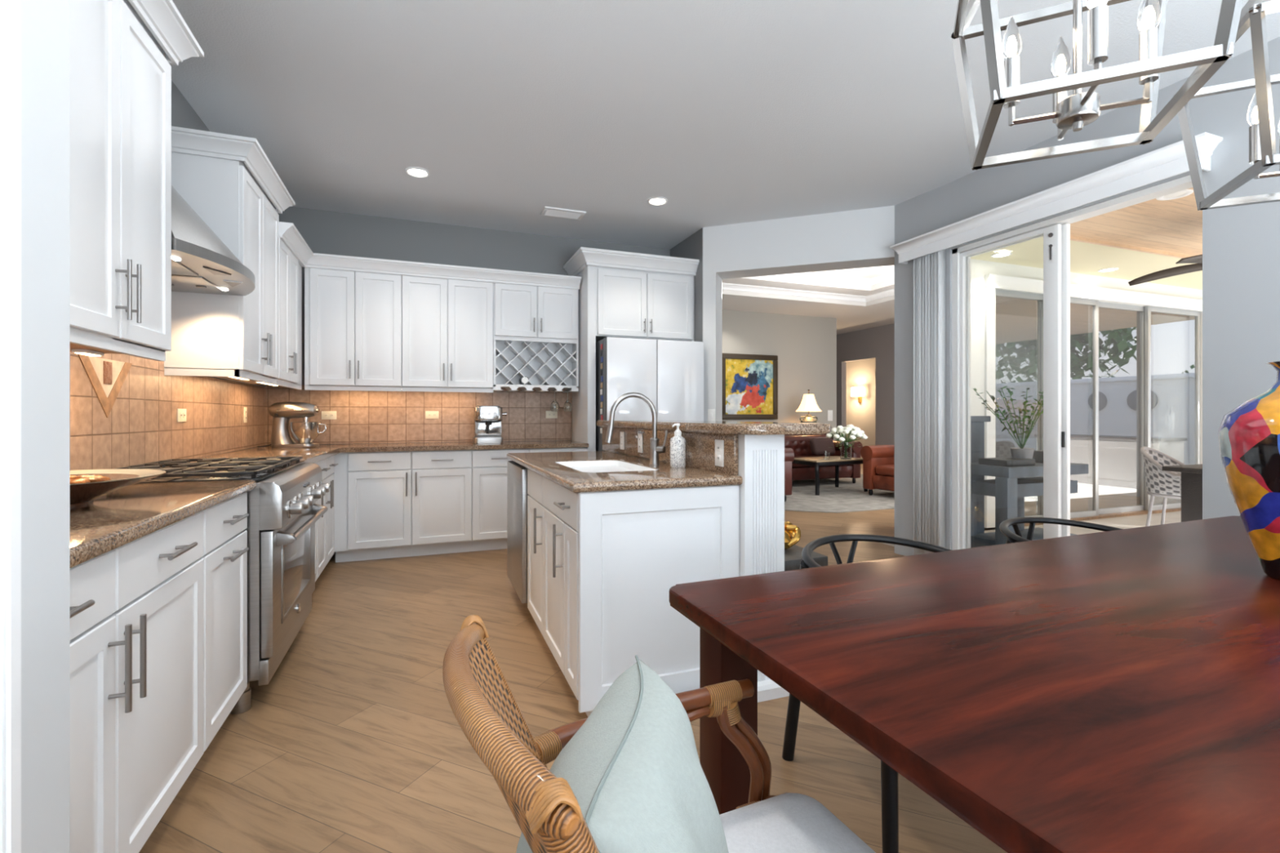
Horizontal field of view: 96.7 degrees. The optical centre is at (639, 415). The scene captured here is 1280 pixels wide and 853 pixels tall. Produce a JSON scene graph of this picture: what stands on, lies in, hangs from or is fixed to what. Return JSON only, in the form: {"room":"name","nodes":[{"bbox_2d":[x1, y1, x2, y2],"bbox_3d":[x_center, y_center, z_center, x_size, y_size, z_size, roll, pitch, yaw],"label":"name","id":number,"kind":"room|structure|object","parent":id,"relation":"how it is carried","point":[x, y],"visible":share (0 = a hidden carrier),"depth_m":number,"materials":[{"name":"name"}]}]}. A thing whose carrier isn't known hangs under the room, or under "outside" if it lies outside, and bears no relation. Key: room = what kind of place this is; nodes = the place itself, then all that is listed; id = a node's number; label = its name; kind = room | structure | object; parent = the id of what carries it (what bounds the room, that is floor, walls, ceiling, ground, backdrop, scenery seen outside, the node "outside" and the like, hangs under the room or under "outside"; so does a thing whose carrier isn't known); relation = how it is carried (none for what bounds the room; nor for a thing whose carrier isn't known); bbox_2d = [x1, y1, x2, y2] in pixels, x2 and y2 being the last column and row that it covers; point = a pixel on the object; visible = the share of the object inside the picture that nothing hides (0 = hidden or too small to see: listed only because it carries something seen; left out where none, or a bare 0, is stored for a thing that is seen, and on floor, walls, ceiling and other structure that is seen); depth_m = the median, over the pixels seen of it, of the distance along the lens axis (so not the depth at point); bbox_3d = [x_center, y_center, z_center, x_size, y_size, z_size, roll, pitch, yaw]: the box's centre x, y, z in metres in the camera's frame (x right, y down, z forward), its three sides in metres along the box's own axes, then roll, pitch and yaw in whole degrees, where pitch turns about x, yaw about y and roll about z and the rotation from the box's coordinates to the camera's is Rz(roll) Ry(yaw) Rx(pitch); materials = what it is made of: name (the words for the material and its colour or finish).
{"room":"kitchen","nodes":[
{"label":"kitchen","id":0,"kind":"room"},
{"bbox_2d":[21,0,70,852],"bbox_3d":[-1.763,-0.305,0.346,2.149,2.940,0.100,0,0,-21],"label":"wall","id":1,"kind":"structure","parent":0,"point":[45,24],"depth_m":0.72,"materials":[{"name":"grey paint"}]},
{"bbox_2d":[0,0,21,852],"bbox_3d":[-0.787,-0.305,0.650,0.109,2.940,0.026,0,0,-21],"label":"trim","id":2,"kind":"structure","parent":1,"relation":"attached to","point":[10,10],"depth_m":0.66,"materials":[{"name":"white"}]},
{"bbox_2d":[171,80,264,458],"bbox_3d":[-2.395,-0.305,2.617,0.120,2.940,4.807,0,0,-21],"label":"wall","id":3,"kind":"structure","parent":0,"point":[183,115],"depth_m":3.17,"materials":[{"name":"grey paint"}]},
{"bbox_2d":[70,0,204,361],"bbox_3d":[-1.787,-0.829,1.793,0.421,1.247,0.881,0,0,-21],"label":"upper cabinet","id":4,"kind":"object","parent":3,"relation":"attached to","point":[122,52],"visible":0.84,"depth_m":1.82,"materials":[{"name":"white"}]},
{"bbox_2d":[71,348,103,356],"bbox_3d":[-1.934,-0.219,1.993,0.040,0.014,0.120,0,0,-21],"label":"light","id":5,"kind":"object","parent":4,"relation":"attached to","point":[84,352],"visible":1,"depth_m":1.96,"materials":[{"name":"white plastic"}]},
{"bbox_2d":[70,352,265,470],"bbox_3d":[-2.333,-0.203,2.643,0.014,0.905,4.558,0,0,-21],"label":"backsplash","id":6,"kind":"structure","parent":3,"relation":"attached to","point":[123,407],"depth_m":2.75,"materials":[{"name":"tile"}]},
{"bbox_2d":[171,185,254,296],"bbox_3d":[-2.045,-1.187,2.566,0.481,1.136,0.900,0,0,-21],"label":"range hood","id":7,"kind":"object","parent":3,"relation":"attached to","point":[202,263],"visible":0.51,"depth_m":2.46,"materials":[{"name":"metal"}]},
{"bbox_2d":[164,125,295,384],"bbox_3d":[-2.384,-0.829,3.363,0.421,1.247,0.972,0,0,-21],"label":"upper cabinet","id":8,"kind":"object","parent":3,"relation":"attached to","point":[229,181],"visible":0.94,"depth_m":3.01,"materials":[{"name":"white"}]},
{"bbox_2d":[219,237,302,390],"bbox_3d":[-2.697,-0.700,4.138,0.385,0.990,0.848,0,0,-21],"label":"upper cabinet","id":9,"kind":"object","parent":3,"relation":"attached to","point":[290,268],"visible":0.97,"depth_m":4.09,"materials":[{"name":"white"}]},
{"bbox_2d":[264,206,670,473],"bbox_3d":[-1.435,-0.305,5.488,3.713,2.940,0.120,0,0,-21],"label":"wall","id":10,"kind":"structure","parent":0,"point":[325,232],"depth_m":5.24,"materials":[{"name":"grey paint"}]},
{"bbox_2d":[304,266,401,391],"bbox_3d":[-2.415,-0.700,4.840,0.722,0.990,0.385,0,0,-21],"label":"upper cabinet","id":11,"kind":"object","parent":10,"relation":"attached to","point":[353,319],"visible":0.99,"depth_m":4.69,"materials":[{"name":"white"}]},
{"bbox_2d":[265,384,572,444],"bbox_3d":[-1.912,-0.005,5.238,2.628,0.510,0.008,0,0,-21],"label":"backsplash","id":12,"kind":"structure","parent":10,"relation":"attached to","point":[362,416],"depth_m":5.19,"materials":[{"name":"tile"}]},
{"bbox_2d":[401,275,493,392],"bbox_3d":[-1.721,-0.700,5.104,0.758,0.990,0.385,0,0,-21],"label":"upper cabinet","id":13,"kind":"object","parent":10,"relation":"attached to","point":[447,324],"visible":1,"depth_m":4.95,"materials":[{"name":"white"}]},
{"bbox_2d":[279,222,581,289],"bbox_3d":[-1.502,-1.241,4.593,2.292,0.102,0.845,0,0,-21],"label":"crown molding","id":14,"kind":"structure","parent":13,"relation":"attached to","point":[289,233],"depth_m":4.82,"materials":[{"name":"white"}]},
{"bbox_2d":[493,282,578,392],"bbox_3d":[-0.998,-0.711,5.379,0.786,0.968,0.385,0,0,-21],"label":"wine cabinet","id":15,"kind":"object","parent":10,"relation":"attached to","point":[535,328],"visible":0.96,"depth_m":5.30,"materials":[{"name":"white"}]},
{"bbox_2d":[138,463,1181,852],"bbox_3d":[5.110,1.235,5.417,18.600,0.140,18.500,0,0,-21],"label":"floor","id":16,"kind":"structure","parent":0,"point":[355,743],"depth_m":2.06,"materials":[{"name":"brown wood"}]},
{"bbox_2d":[70,511,204,852],"bbox_3d":[-1.422,0.727,1.145,0.645,0.876,1.130,0,0,-21],"label":"base cabinet","id":17,"kind":"object","parent":16,"relation":"on","point":[137,606],"visible":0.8,"depth_m":1.34,"materials":[{"name":"white"}]},
{"bbox_2d":[70,480,256,568],"bbox_3d":[-1.515,0.270,1.365,0.633,0.038,1.617,0,0,-21],"label":"countertop","id":18,"kind":"structure","parent":17,"relation":"on","point":[115,519],"depth_m":1.51,"materials":[{"name":"stone"}]},
{"bbox_2d":[70,468,165,506],"bbox_3d":[-1.660,0.212,1.584,0.524,0.077,0.524,0,0,-21],"label":"plate","id":19,"kind":"object","parent":18,"relation":"on","point":[86,486],"visible":0.38,"depth_m":1.61,"materials":[{"name":"brown"}]},
{"bbox_2d":[111,456,329,714],"bbox_3d":[-1.903,0.691,2.587,0.768,0.948,0.948,0,0,-21],"label":"range","id":20,"kind":"object","parent":16,"relation":"on","point":[282,510],"visible":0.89,"depth_m":2.34,"materials":[{"name":"metal"}]},
{"bbox_2d":[138,460,304,483],"bbox_3d":[-1.949,0.254,2.569,0.600,0.014,0.938,0,0,-21],"label":"cooktop","id":21,"kind":"object","parent":20,"relation":"in","point":[260,477],"depth_m":2.27,"materials":[{"name":"black metal"}]},
{"bbox_2d":[200,492,248,751],"bbox_3d":[-1.705,0.727,1.892,0.645,0.876,0.465,0,0,-21],"label":"base cabinet","id":22,"kind":"object","parent":16,"relation":"on","point":[224,557],"visible":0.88,"depth_m":1.96,"materials":[{"name":"white"}]},
{"bbox_2d":[316,458,332,578],"bbox_3d":[-2.400,0.727,3.722,0.645,0.876,0.370,0,0,-21],"label":"base cabinet","id":23,"kind":"object","parent":16,"relation":"on","point":[322,522],"visible":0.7,"depth_m":3.85,"materials":[{"name":"white"}]},
{"bbox_2d":[324,455,337,564],"bbox_3d":[-2.550,0.727,4.117,0.645,0.876,0.471,0,0,-21],"label":"base cabinet","id":24,"kind":"object","parent":16,"relation":"on","point":[330,460],"visible":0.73,"depth_m":4.12,"materials":[{"name":"white"}]},
{"bbox_2d":[333,451,411,562],"bbox_3d":[-2.215,0.727,4.777,0.560,0.876,0.645,0,0,-21],"label":"base cabinet","id":25,"kind":"object","parent":16,"relation":"on","point":[372,491],"visible":0.97,"depth_m":4.52,"materials":[{"name":"white"}]},
{"bbox_2d":[411,449,471,556],"bbox_3d":[-1.732,0.727,4.961,0.471,0.876,0.645,0,0,-21],"label":"base cabinet","id":26,"kind":"object","parent":16,"relation":"on","point":[442,480],"visible":0.99,"depth_m":4.70,"materials":[{"name":"white"}]},
{"bbox_2d":[471,448,528,551],"bbox_3d":[-1.288,0.727,5.129,0.478,0.876,0.645,0,0,-21],"label":"base cabinet","id":27,"kind":"object","parent":16,"relation":"on","point":[489,467],"visible":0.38,"depth_m":4.84,"materials":[{"name":"white"}]},
{"bbox_2d":[506,460,528,603],"bbox_3d":[-0.468,0.731,3.593,0.648,0.868,0.606,0,0,-21],"label":"dishwasher","id":28,"kind":"object","parent":16,"relation":"on","point":[517,474],"visible":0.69,"depth_m":3.33,"materials":[{"name":"silver metal"}]},
{"bbox_2d":[528,447,587,452],"bbox_3d":[-0.817,0.727,5.308,0.528,0.876,0.645,0,0,-21],"label":"base cabinet","id":29,"kind":"object","parent":16,"relation":"on","point":[572,449],"visible":0.03,"depth_m":5.04,"materials":[{"name":"white"}]},
{"bbox_2d":[186,440,588,463],"bbox_3d":[-1.559,0.270,4.300,2.634,0.038,2.010,0,0,-21],"label":"countertop","id":30,"kind":"structure","parent":29,"relation":"on","point":[310,455],"depth_m":4.61,"materials":[{"name":"stone"}]},
{"bbox_2d":[257,401,326,448],"bbox_3d":[-2.742,0.072,4.482,0.512,0.358,0.222,0,0,-9],"label":"stand mixer","id":31,"kind":"object","parent":30,"relation":"on","point":[305,433],"visible":1,"depth_m":4.43,"materials":[{"name":"silver metal"}]},
{"bbox_2d":[289,422,326,443],"bbox_3d":[-2.622,0.137,4.505,0.261,0.168,0.222,0,0,-21],"label":"bowl","id":32,"kind":"object","parent":31,"relation":"on","point":[304,432],"depth_m":4.43,"materials":[{"name":"clear glass"}]},
{"bbox_2d":[473,405,506,443],"bbox_3d":[-1.352,0.083,5.150,0.289,0.337,0.271,0,0,-21],"label":"espresso machine","id":33,"kind":"object","parent":30,"relation":"on","point":[487,420],"visible":1,"depth_m":5.12,"materials":[{"name":"metal"}]},
{"bbox_2d":[563,247,699,451],"bbox_3d":[-0.100,-0.161,5.555,1.166,2.653,0.692,0,0,-21],"label":"tall cabinet","id":34,"kind":"object","parent":16,"relation":"on","point":[622,294],"visible":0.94,"depth_m":5.30,"materials":[{"name":"white"}]},
{"bbox_2d":[527,466,739,717],"bbox_3d":[-0.109,0.727,2.729,0.729,0.876,1.240,0,0,-21],"label":"base cabinet","id":35,"kind":"object","parent":16,"relation":"on","point":[602,566],"visible":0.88,"depth_m":2.25,"materials":[{"name":"white"}]},
{"bbox_2d":[506,450,742,493],"bbox_3d":[-0.231,0.270,3.073,0.721,0.038,1.810,0,0,-21],"label":"countertop","id":36,"kind":"structure","parent":35,"relation":"on","point":[544,464],"depth_m":2.40,"materials":[{"name":"stone"}]},
{"bbox_2d":[555,460,657,471],"bbox_3d":[-0.187,0.370,2.865,0.372,0.229,0.687,0,0,-21],"label":"sink","id":37,"kind":"object","parent":36,"relation":"in","point":[594,463],"visible":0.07,"depth_m":3.17,"materials":[{"name":"white ceramic"}]},
{"bbox_2d":[604,392,667,464],"bbox_3d":[-0.019,0.067,2.862,0.318,0.368,0.088,0,0,-21],"label":"faucet","id":38,"kind":"object","parent":36,"relation":"on","point":[655,449],"visible":1,"depth_m":2.89,"materials":[{"name":"silver metal"}]},
{"bbox_2d":[670,422,685,467],"bbox_3d":[0.183,0.144,2.744,0.077,0.213,0.076,0,0,-21],"label":"soap dispenser","id":39,"kind":"object","parent":36,"relation":"on","point":[677,442],"visible":1,"depth_m":2.71,"materials":[{"name":"ceramic"}]},
{"bbox_2d":[595,337,703,451],"bbox_3d":[0.015,0.230,5.493,0.945,1.830,0.780,0,0,-21],"label":"refrigerator","id":40,"kind":"object","parent":16,"relation":"on","point":[669,373],"visible":0.28,"depth_m":5.13,"materials":[{"name":"grey"}]},
{"bbox_2d":[442,614,875,852],"bbox_3d":[0.104,0.712,0.720,0.668,0.907,0.604,0,0,-24],"label":"rattan armchair","id":41,"kind":"object","parent":16,"relation":"on","point":[544,806],"visible":0.96,"depth_m":0.78,"materials":[{"name":"wicker"}]},
{"bbox_2d":[515,654,728,852],"bbox_3d":[-0.011,0.525,0.662,0.246,0.343,0.354,0,0,5],"label":"pillow","id":42,"kind":"object","parent":41,"relation":"on","point":[633,771],"visible":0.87,"depth_m":0.62,"materials":[{"name":"green fabric"}]},
{"bbox_2d":[719,792,875,852],"bbox_3d":[0.208,0.710,0.766,0.440,0.061,0.490,0,0,-24],"label":"seat cushion","id":43,"kind":"object","parent":41,"relation":"on","point":[788,822],"depth_m":0.94,"materials":[{"name":"grey fabric"}]},
{"bbox_2d":[602,426,789,702],"bbox_3d":[0.188,0.623,3.251,0.239,1.085,1.974,0,0,-21],"label":"wall","id":44,"kind":"structure","parent":16,"relation":"on","point":[759,460],"depth_m":2.38,"materials":[{"name":"white"}]},
{"bbox_2d":[602,426,737,475],"bbox_3d":[0.069,0.166,3.257,0.021,0.171,1.880,0,0,-21],"label":"backsplash","id":45,"kind":"structure","parent":44,"relation":"attached to","point":[700,446],"depth_m":2.75,"materials":[{"name":"stone"}]},
{"bbox_2d":[596,419,831,435],"bbox_3d":[0.268,0.057,3.279,0.490,0.044,2.000,0,0,-21],"label":"countertop","id":46,"kind":"structure","parent":44,"relation":"on","point":[740,428],"depth_m":2.42,"materials":[{"name":"stone"}]},
{"bbox_2d":[715,440,724,466],"bbox_3d":[0.345,0.165,2.484,0.009,0.115,0.072,0,0,-21],"label":"outlet","id":47,"kind":"object","parent":44,"relation":"attached to","point":[719,444],"visible":1,"depth_m":2.47,"materials":[{"name":"white plastic"}]},
{"bbox_2d":[784,544,827,570],"bbox_3d":[1.006,1.125,4.532,0.720,0.080,0.600,0,0,-21],"label":"stone plinth","id":48,"kind":"object","parent":16,"relation":"on","point":[793,555],"visible":0.14,"depth_m":4.36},
{"bbox_2d":[784,521,800,550],"bbox_3d":[1.141,0.955,4.631,0.313,0.260,0.270,0,0,-5],"label":"sculpture","id":49,"kind":"object","parent":48,"relation":"on","point":[792,532],"visible":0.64,"depth_m":4.56,"materials":[{"name":"gold metal"}]},
{"bbox_2d":[784,433,833,439],"bbox_3d":[2.788,0.755,10.686,1.800,0.820,0.400,0,0,-21],"label":"console table","id":50,"kind":"object","parent":16,"relation":"on","point":[825,433],"visible":0.11,"depth_m":10.58,"materials":[{"name":"brown wood"}]},
{"bbox_2d":[795,389,822,422],"bbox_3d":[3.218,-0.074,10.849,0.490,0.838,0.490,0,0,-21],"label":"table lamp","id":51,"kind":"object","parent":50,"relation":"on","point":[808,403],"visible":0.77,"depth_m":10.74,"materials":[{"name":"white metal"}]},
{"bbox_2d":[782,533,951,852],"bbox_3d":[0.795,0.796,1.783,0.571,0.743,0.540,0,0,-17],"label":"dining chair","id":52,"kind":"object","parent":16,"relation":"on","point":[889,776],"visible":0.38,"depth_m":1.90,"materials":[{"name":"black paint"}]},
{"bbox_2d":[784,474,1035,513],"bbox_3d":[3.147,1.159,8.897,4.200,0.012,3.400,0,0,-21],"label":"rug","id":53,"kind":"object","parent":16,"relation":"on","point":[850,496],"visible":0.36,"depth_m":7.98,"materials":[{"name":"carpet"}]},
{"bbox_2d":[784,448,794,502],"bbox_3d":[1.500,0.755,7.926,0.912,0.795,0.988,0,0,-11],"label":"armchair","id":54,"kind":"object","parent":53,"relation":"on","point":[788,452],"visible":0.05,"depth_m":7.53,"materials":[{"name":"leather"}]},
{"bbox_2d":[784,435,862,483],"bbox_3d":[2.685,0.755,9.688,1.958,0.795,0.912,0,0,-21],"label":"sofa","id":55,"kind":"object","parent":53,"relation":"on","point":[800,444],"visible":0.41,"depth_m":9.57,"materials":[{"name":"leather"}]},
{"bbox_2d":[791,457,811,467],"bbox_3d":[2.348,0.782,9.486,0.767,0.139,0.690,0,0,-21],"label":"seat cushion","id":56,"kind":"object","parent":55,"relation":"on","point":[793,465],"depth_m":9.22,"materials":[{"name":"leather"}]},
{"bbox_2d":[794,455,848,466],"bbox_3d":[3.072,0.782,9.761,0.767,0.139,0.690,0,0,-21],"label":"seat cushion","id":57,"kind":"object","parent":55,"relation":"on","point":[843,465],"depth_m":9.79,"materials":[{"name":"leather"}]},
{"bbox_2d":[808,437,835,455],"bbox_3d":[3.144,0.540,9.805,0.480,0.297,0.192,0,0,-27],"label":"throw pillow","id":58,"kind":"object","parent":55,"relation":"on","point":[818,446],"visible":0.95,"depth_m":9.72,"materials":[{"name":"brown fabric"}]},
{"bbox_2d":[791,456,867,495],"bbox_3d":[2.864,0.907,8.682,1.059,0.499,0.699,0,0,-25],"label":"coffee table","id":59,"kind":"object","parent":53,"relation":"on","point":[818,461],"visible":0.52,"depth_m":8.42,"materials":[{"name":"black wood"}]},
{"bbox_2d":[826,424,867,459],"bbox_3d":[3.096,0.396,8.594,0.587,0.522,0.596,0,0,-25],"label":"flower vase","id":60,"kind":"object","parent":59,"relation":"on","point":[845,448],"visible":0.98,"depth_m":8.50,"materials":[{"name":"clear glass"}]},
{"bbox_2d":[860,444,894,495],"bbox_3d":[3.848,0.755,8.048,0.912,0.795,1.008,0,0,-29],"label":"armchair","id":61,"kind":"object","parent":53,"relation":"on","point":[878,461],"visible":0.23,"depth_m":8.14,"materials":[{"name":"brown leather"}]},
{"bbox_2d":[875,464,894,476],"bbox_3d":[3.787,0.782,8.015,0.690,0.139,0.592,0,0,-29],"label":"seat cushion","id":62,"kind":"object","parent":61,"relation":"on","point":[882,470],"depth_m":7.98,"materials":[{"name":"brown leather"}]},
{"bbox_2d":[669,515,1279,852],"bbox_3d":[1.440,0.785,1.338,2.550,0.760,1.060,0,0,-22],"label":"dining table","id":63,"kind":"object","parent":16,"relation":"on","point":[1117,691],"visible":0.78,"depth_m":0.92,"materials":[{"name":"brown wood"}]},
{"bbox_2d":[1217,360,1279,579],"bbox_3d":[1.641,0.136,1.396,0.314,0.539,0.314,0,0,-21],"label":"vase","id":64,"kind":"object","parent":63,"relation":"on","point":[1249,434],"visible":1,"depth_m":1.40,"materials":[{"name":"ceramic"}]},
{"bbox_2d":[970,415,991,533],"bbox_3d":[2.808,0.600,4.832,0.280,1.190,0.160,0,0,-21],"label":"chair","id":65,"kind":"object","parent":16,"relation":"on","point":[977,422],"visible":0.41,"depth_m":4.78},
{"bbox_2d":[970,462,1088,547],"bbox_3d":[3.124,0.795,4.652,0.935,0.800,0.440,0,0,-21],"label":"bar table","id":66,"kind":"object","parent":16,"relation":"on","point":[1010,486],"visible":0.35,"depth_m":4.46,"materials":[{"name":"wood"}]},
{"bbox_2d":[978,457,1035,466],"bbox_3d":[2.921,0.370,4.532,0.320,0.050,0.240,0,0,-21],"label":"tray","id":67,"kind":"object","parent":66,"relation":"on","point":[997,461],"visible":1,"depth_m":4.45,"materials":[{"name":"black plastic"}]},
{"bbox_2d":[973,386,1043,458],"bbox_3d":[3.099,0.069,4.710,0.458,0.652,0.566,0,0,-21],"label":"potted plant","id":68,"kind":"object","parent":66,"relation":"on","point":[1016,452],"visible":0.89,"depth_m":4.67,"materials":[{"name":"green plant"}]},
{"bbox_2d":[999,516,1122,543],"bbox_3d":[1.665,0.796,2.125,0.571,0.743,0.540,0,0,-17],"label":"dining chair","id":69,"kind":"object","parent":16,"relation":"on","point":[1011,537],"visible":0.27,"depth_m":2.33,"materials":[{"name":"black paint"}]},
{"bbox_2d":[1140,446,1186,526],"bbox_3d":[5.255,0.757,5.529,0.636,0.880,0.588,0,0,-32],"label":"patio chair","id":70,"kind":"object","parent":16,"relation":"on","point":[1165,484],"visible":0.63,"depth_m":5.54,"materials":[{"name":"grey wicker"}]},
{"bbox_2d":[1161,464,1202,522],"bbox_3d":[5.051,0.815,4.614,0.900,0.760,0.900,0,0,-21],"label":"patio table","id":71,"kind":"object","parent":16,"relation":"on","point":[1191,474],"visible":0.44,"depth_m":4.76,"materials":[{"name":"grey wicker"}]},
{"bbox_2d":[670,227,702,342],"bbox_3d":[0.510,-0.305,5.788,0.137,2.940,0.940,0,0,-21],"label":"wall","id":72,"kind":"structure","parent":0,"point":[691,247],"depth_m":5.50,"materials":[{"name":"grey paint"}]},
{"bbox_2d":[169,0,1279,249],"bbox_3d":[0.057,-1.825,1.680,6.500,0.100,8.300,0,0,-21],"label":"ceiling","id":73,"kind":"structure","parent":0,"point":[726,112],"depth_m":3.16,"materials":[{"name":"white paint"}]},
{"bbox_2d":[404,167,430,177],"bbox_3d":[-1.623,-1.770,4.151,0.170,0.010,0.170,0,0,-21],"label":"recessed light","id":74,"kind":"object","parent":73,"relation":"in","point":[418,172],"visible":1,"depth_m":4.15,"materials":[{"name":"white"}]},
{"bbox_2d":[540,206,586,220],"bbox_3d":[-0.674,-1.769,4.986,0.360,0.012,0.200,0,0,-21],"label":"ceiling vent","id":75,"kind":"object","parent":73,"relation":"in","point":[547,211],"visible":1,"depth_m":4.97,"materials":[{"name":"white"}]},
{"bbox_2d":[647,196,667,205],"bbox_3d":[0.146,-1.770,4.709,0.170,0.010,0.170,0,0,-21],"label":"recessed light","id":76,"kind":"object","parent":73,"relation":"in","point":[657,201],"visible":1,"depth_m":4.71,"materials":[{"name":"white"}]},
{"bbox_2d":[950,0,1243,170],"bbox_3d":[0.895,-1.179,1.164,0.428,1.191,0.428,0,0,24],"label":"lantern pendant","id":77,"kind":"object","parent":73,"relation":"hanging from","point":[1074,112],"visible":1,"depth_m":1.14,"materials":[{"name":"silver metal"}]},
{"bbox_2d":[1173,0,1279,210],"bbox_3d":[1.712,-1.179,1.436,0.428,1.191,0.428,0,0,24],"label":"lantern pendant","id":78,"kind":"object","parent":73,"relation":"hanging from","point":[1263,154],"visible":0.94,"depth_m":1.47,"materials":[{"name":"silver metal"}]},
{"bbox_2d":[722,310,836,439],"bbox_3d":[1.523,-0.615,10.820,5.330,3.560,0.150,0,0,-21],"label":"wall","id":79,"kind":"structure","parent":0,"point":[805,347],"depth_m":11.32,"materials":[{"name":"grey paint"}]},
{"bbox_2d":[722,353,777,419],"bbox_3d":[2.106,-0.545,10.934,1.260,1.250,0.048,0,0,-21],"label":"painting","id":80,"kind":"object","parent":79,"relation":"attached to","point":[749,381],"visible":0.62,"depth_m":10.93,"materials":[{"name":"multicoloured paint"}]},
{"bbox_2d":[702,205,894,421],"bbox_3d":[1.610,-0.480,5.162,2.057,3.290,0.290,0,0,20],"label":"wall","id":81,"kind":"structure","parent":0,"point":[862,237],"depth_m":5.15,"materials":[{"name":"white paint"}]},
{"bbox_2d":[846,358,875,457],"bbox_3d":[5.853,-0.415,13.882,0.100,3.160,3.000,0,0,-21],"label":"wall niche","id":82,"kind":"object","parent":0,"point":[861,373],"depth_m":14.34,"materials":[{"name":"grey paint"}]},
{"bbox_2d":[850,386,864,403],"bbox_3d":[5.531,-0.515,14.407,0.130,0.400,0.410,0,0,-21],"label":"wall sconce","id":83,"kind":"object","parent":82,"relation":"attached to","point":[859,392],"visible":1,"depth_m":14.37,"materials":[{"name":"gold metal"}]},
{"bbox_2d":[722,265,1018,334],"bbox_3d":[3.680,-2.195,10.169,8.900,0.400,8.600,0,0,-21],"label":"ceiling","id":84,"kind":"structure","parent":0,"point":[851,316],"depth_m":9.98,"materials":[{"name":"white paint"}]},
{"bbox_2d":[722,271,894,302],"bbox_3d":[3.044,-2.200,8.462,3.420,0.270,2.860,0,0,-21],"label":"trim","id":85,"kind":"structure","parent":84,"relation":"attached to","point":[815,276],"depth_m":9.64,"materials":[{"name":"white"}]},
{"bbox_2d":[836,298,1189,497],"bbox_3d":[6.038,-0.415,11.198,0.140,3.160,8.150,0,0,-21],"label":"wall","id":86,"kind":"structure","parent":0,"point":[1015,320],"depth_m":8.93,"materials":[{"name":"grey paint"}]},
{"bbox_2d":[970,258,1202,530],"bbox_3d":[8.112,-0.390,7.707,11.360,3.310,0.150,0,0,-21],"label":"wall","id":87,"kind":"structure","parent":0,"point":[979,268],"depth_m":6.21,"materials":[{"name":"white paint"}]},
{"bbox_2d":[995,289,1043,517],"bbox_3d":[4.094,-0.075,6.176,0.840,2.520,0.040,0,0,-21],"label":"window","id":88,"kind":"structure","parent":87,"relation":"in","point":[1001,293],"depth_m":6.30,"materials":[{"name":"silver metal"}]},
{"bbox_2d":[984,274,1202,528],"bbox_3d":[5.447,-0.145,6.585,3.980,2.620,0.056,0,0,-21],"label":"trim","id":89,"kind":"structure","parent":87,"relation":"attached to","point":[992,282],"depth_m":5.92,"materials":[{"name":"white"}]},
{"bbox_2d":[1070,297,1200,518],"bbox_3d":[5.879,-0.075,6.856,2.820,2.520,0.085,0,0,-21],"label":"door","id":90,"kind":"structure","parent":87,"relation":"in","point":[1094,305],"depth_m":6.93,"materials":[{"name":"silver metal"}]},
{"bbox_2d":[1151,314,1189,504],"bbox_3d":[6.909,-0.070,7.383,0.800,2.430,0.059,0,0,-21],"label":"window","id":91,"kind":"structure","parent":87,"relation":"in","point":[1170,334],"depth_m":7.35,"materials":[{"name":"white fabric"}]},
{"bbox_2d":[970,236,1202,289],"bbox_3d":[6.159,-1.635,6.457,8.300,0.060,0.800,0,0,-21],"label":"ceiling","id":92,"kind":"structure","parent":0,"point":[1085,258],"depth_m":5.94,"materials":[{"name":"beige paint"}]},
{"bbox_2d":[894,36,1279,555],"bbox_3d":[3.589,-0.305,2.326,0.918,2.940,7.000,0,0,-21],"label":"wall","id":93,"kind":"structure","parent":0,"point":[1241,244],"depth_m":2.90,"materials":[{"name":"grey paint"}]},
{"bbox_2d":[913,248,945,555],"bbox_3d":[2.525,-0.087,3.777,0.074,2.445,1.820,0,0,-21],"label":"vertical blinds","id":94,"kind":"object","parent":93,"relation":"attached to","point":[929,270],"visible":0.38,"depth_m":4.42,"materials":[{"name":"white"}]},
{"bbox_2d":[889,132,1222,264],"bbox_3d":[2.494,-1.321,3.776,0.154,0.147,2.030,0,0,-21],"label":"valance","id":95,"kind":"object","parent":93,"relation":"attached to","point":[1170,161],"visible":0.96,"depth_m":3.42,"materials":[{"name":"white"}]},
{"bbox_2d":[951,175,1192,550],"bbox_3d":[2.673,-0.040,3.749,0.120,2.450,1.689,0,0,-21],"label":"door","id":96,"kind":"structure","parent":93,"relation":"in","point":[1055,232],"depth_m":3.70,"materials":[{"name":"white"}]},
{"bbox_2d":[1070,187,1202,256],"bbox_3d":[7.339,-1.657,3.349,8.300,0.075,5.850,0,0,-21],"label":"ceiling","id":97,"kind":"structure","parent":0,"point":[1174,225],"depth_m":4.90,"materials":[{"name":"brown wood"}]},
{"bbox_2d":[1070,235,1190,258],"bbox_3d":[6.306,-1.609,6.069,8.300,0.032,0.030,0,0,-21],"label":"trim","id":98,"kind":"structure","parent":97,"relation":"attached to","point":[1072,237],"depth_m":5.43,"materials":[{"name":"brown wood"}]},
{"bbox_2d":[1128,254,1202,285],"bbox_3d":[4.910,-1.383,4.680,1.344,0.415,1.279,0,0,38],"label":"ceiling fan","id":99,"kind":"object","parent":97,"relation":"hanging from","point":[1197,260],"visible":0.19,"depth_m":4.93,"materials":[{"name":"brown"}]},
{"bbox_2d":[1155,189,1193,200],"bbox_3d":[3.924,-1.615,4.175,0.200,0.010,0.200,0,0,-21],"label":"recessed light","id":100,"kind":"object","parent":97,"relation":"in","point":[1182,193],"visible":0.78,"depth_m":4.19,"materials":[{"name":"white"}]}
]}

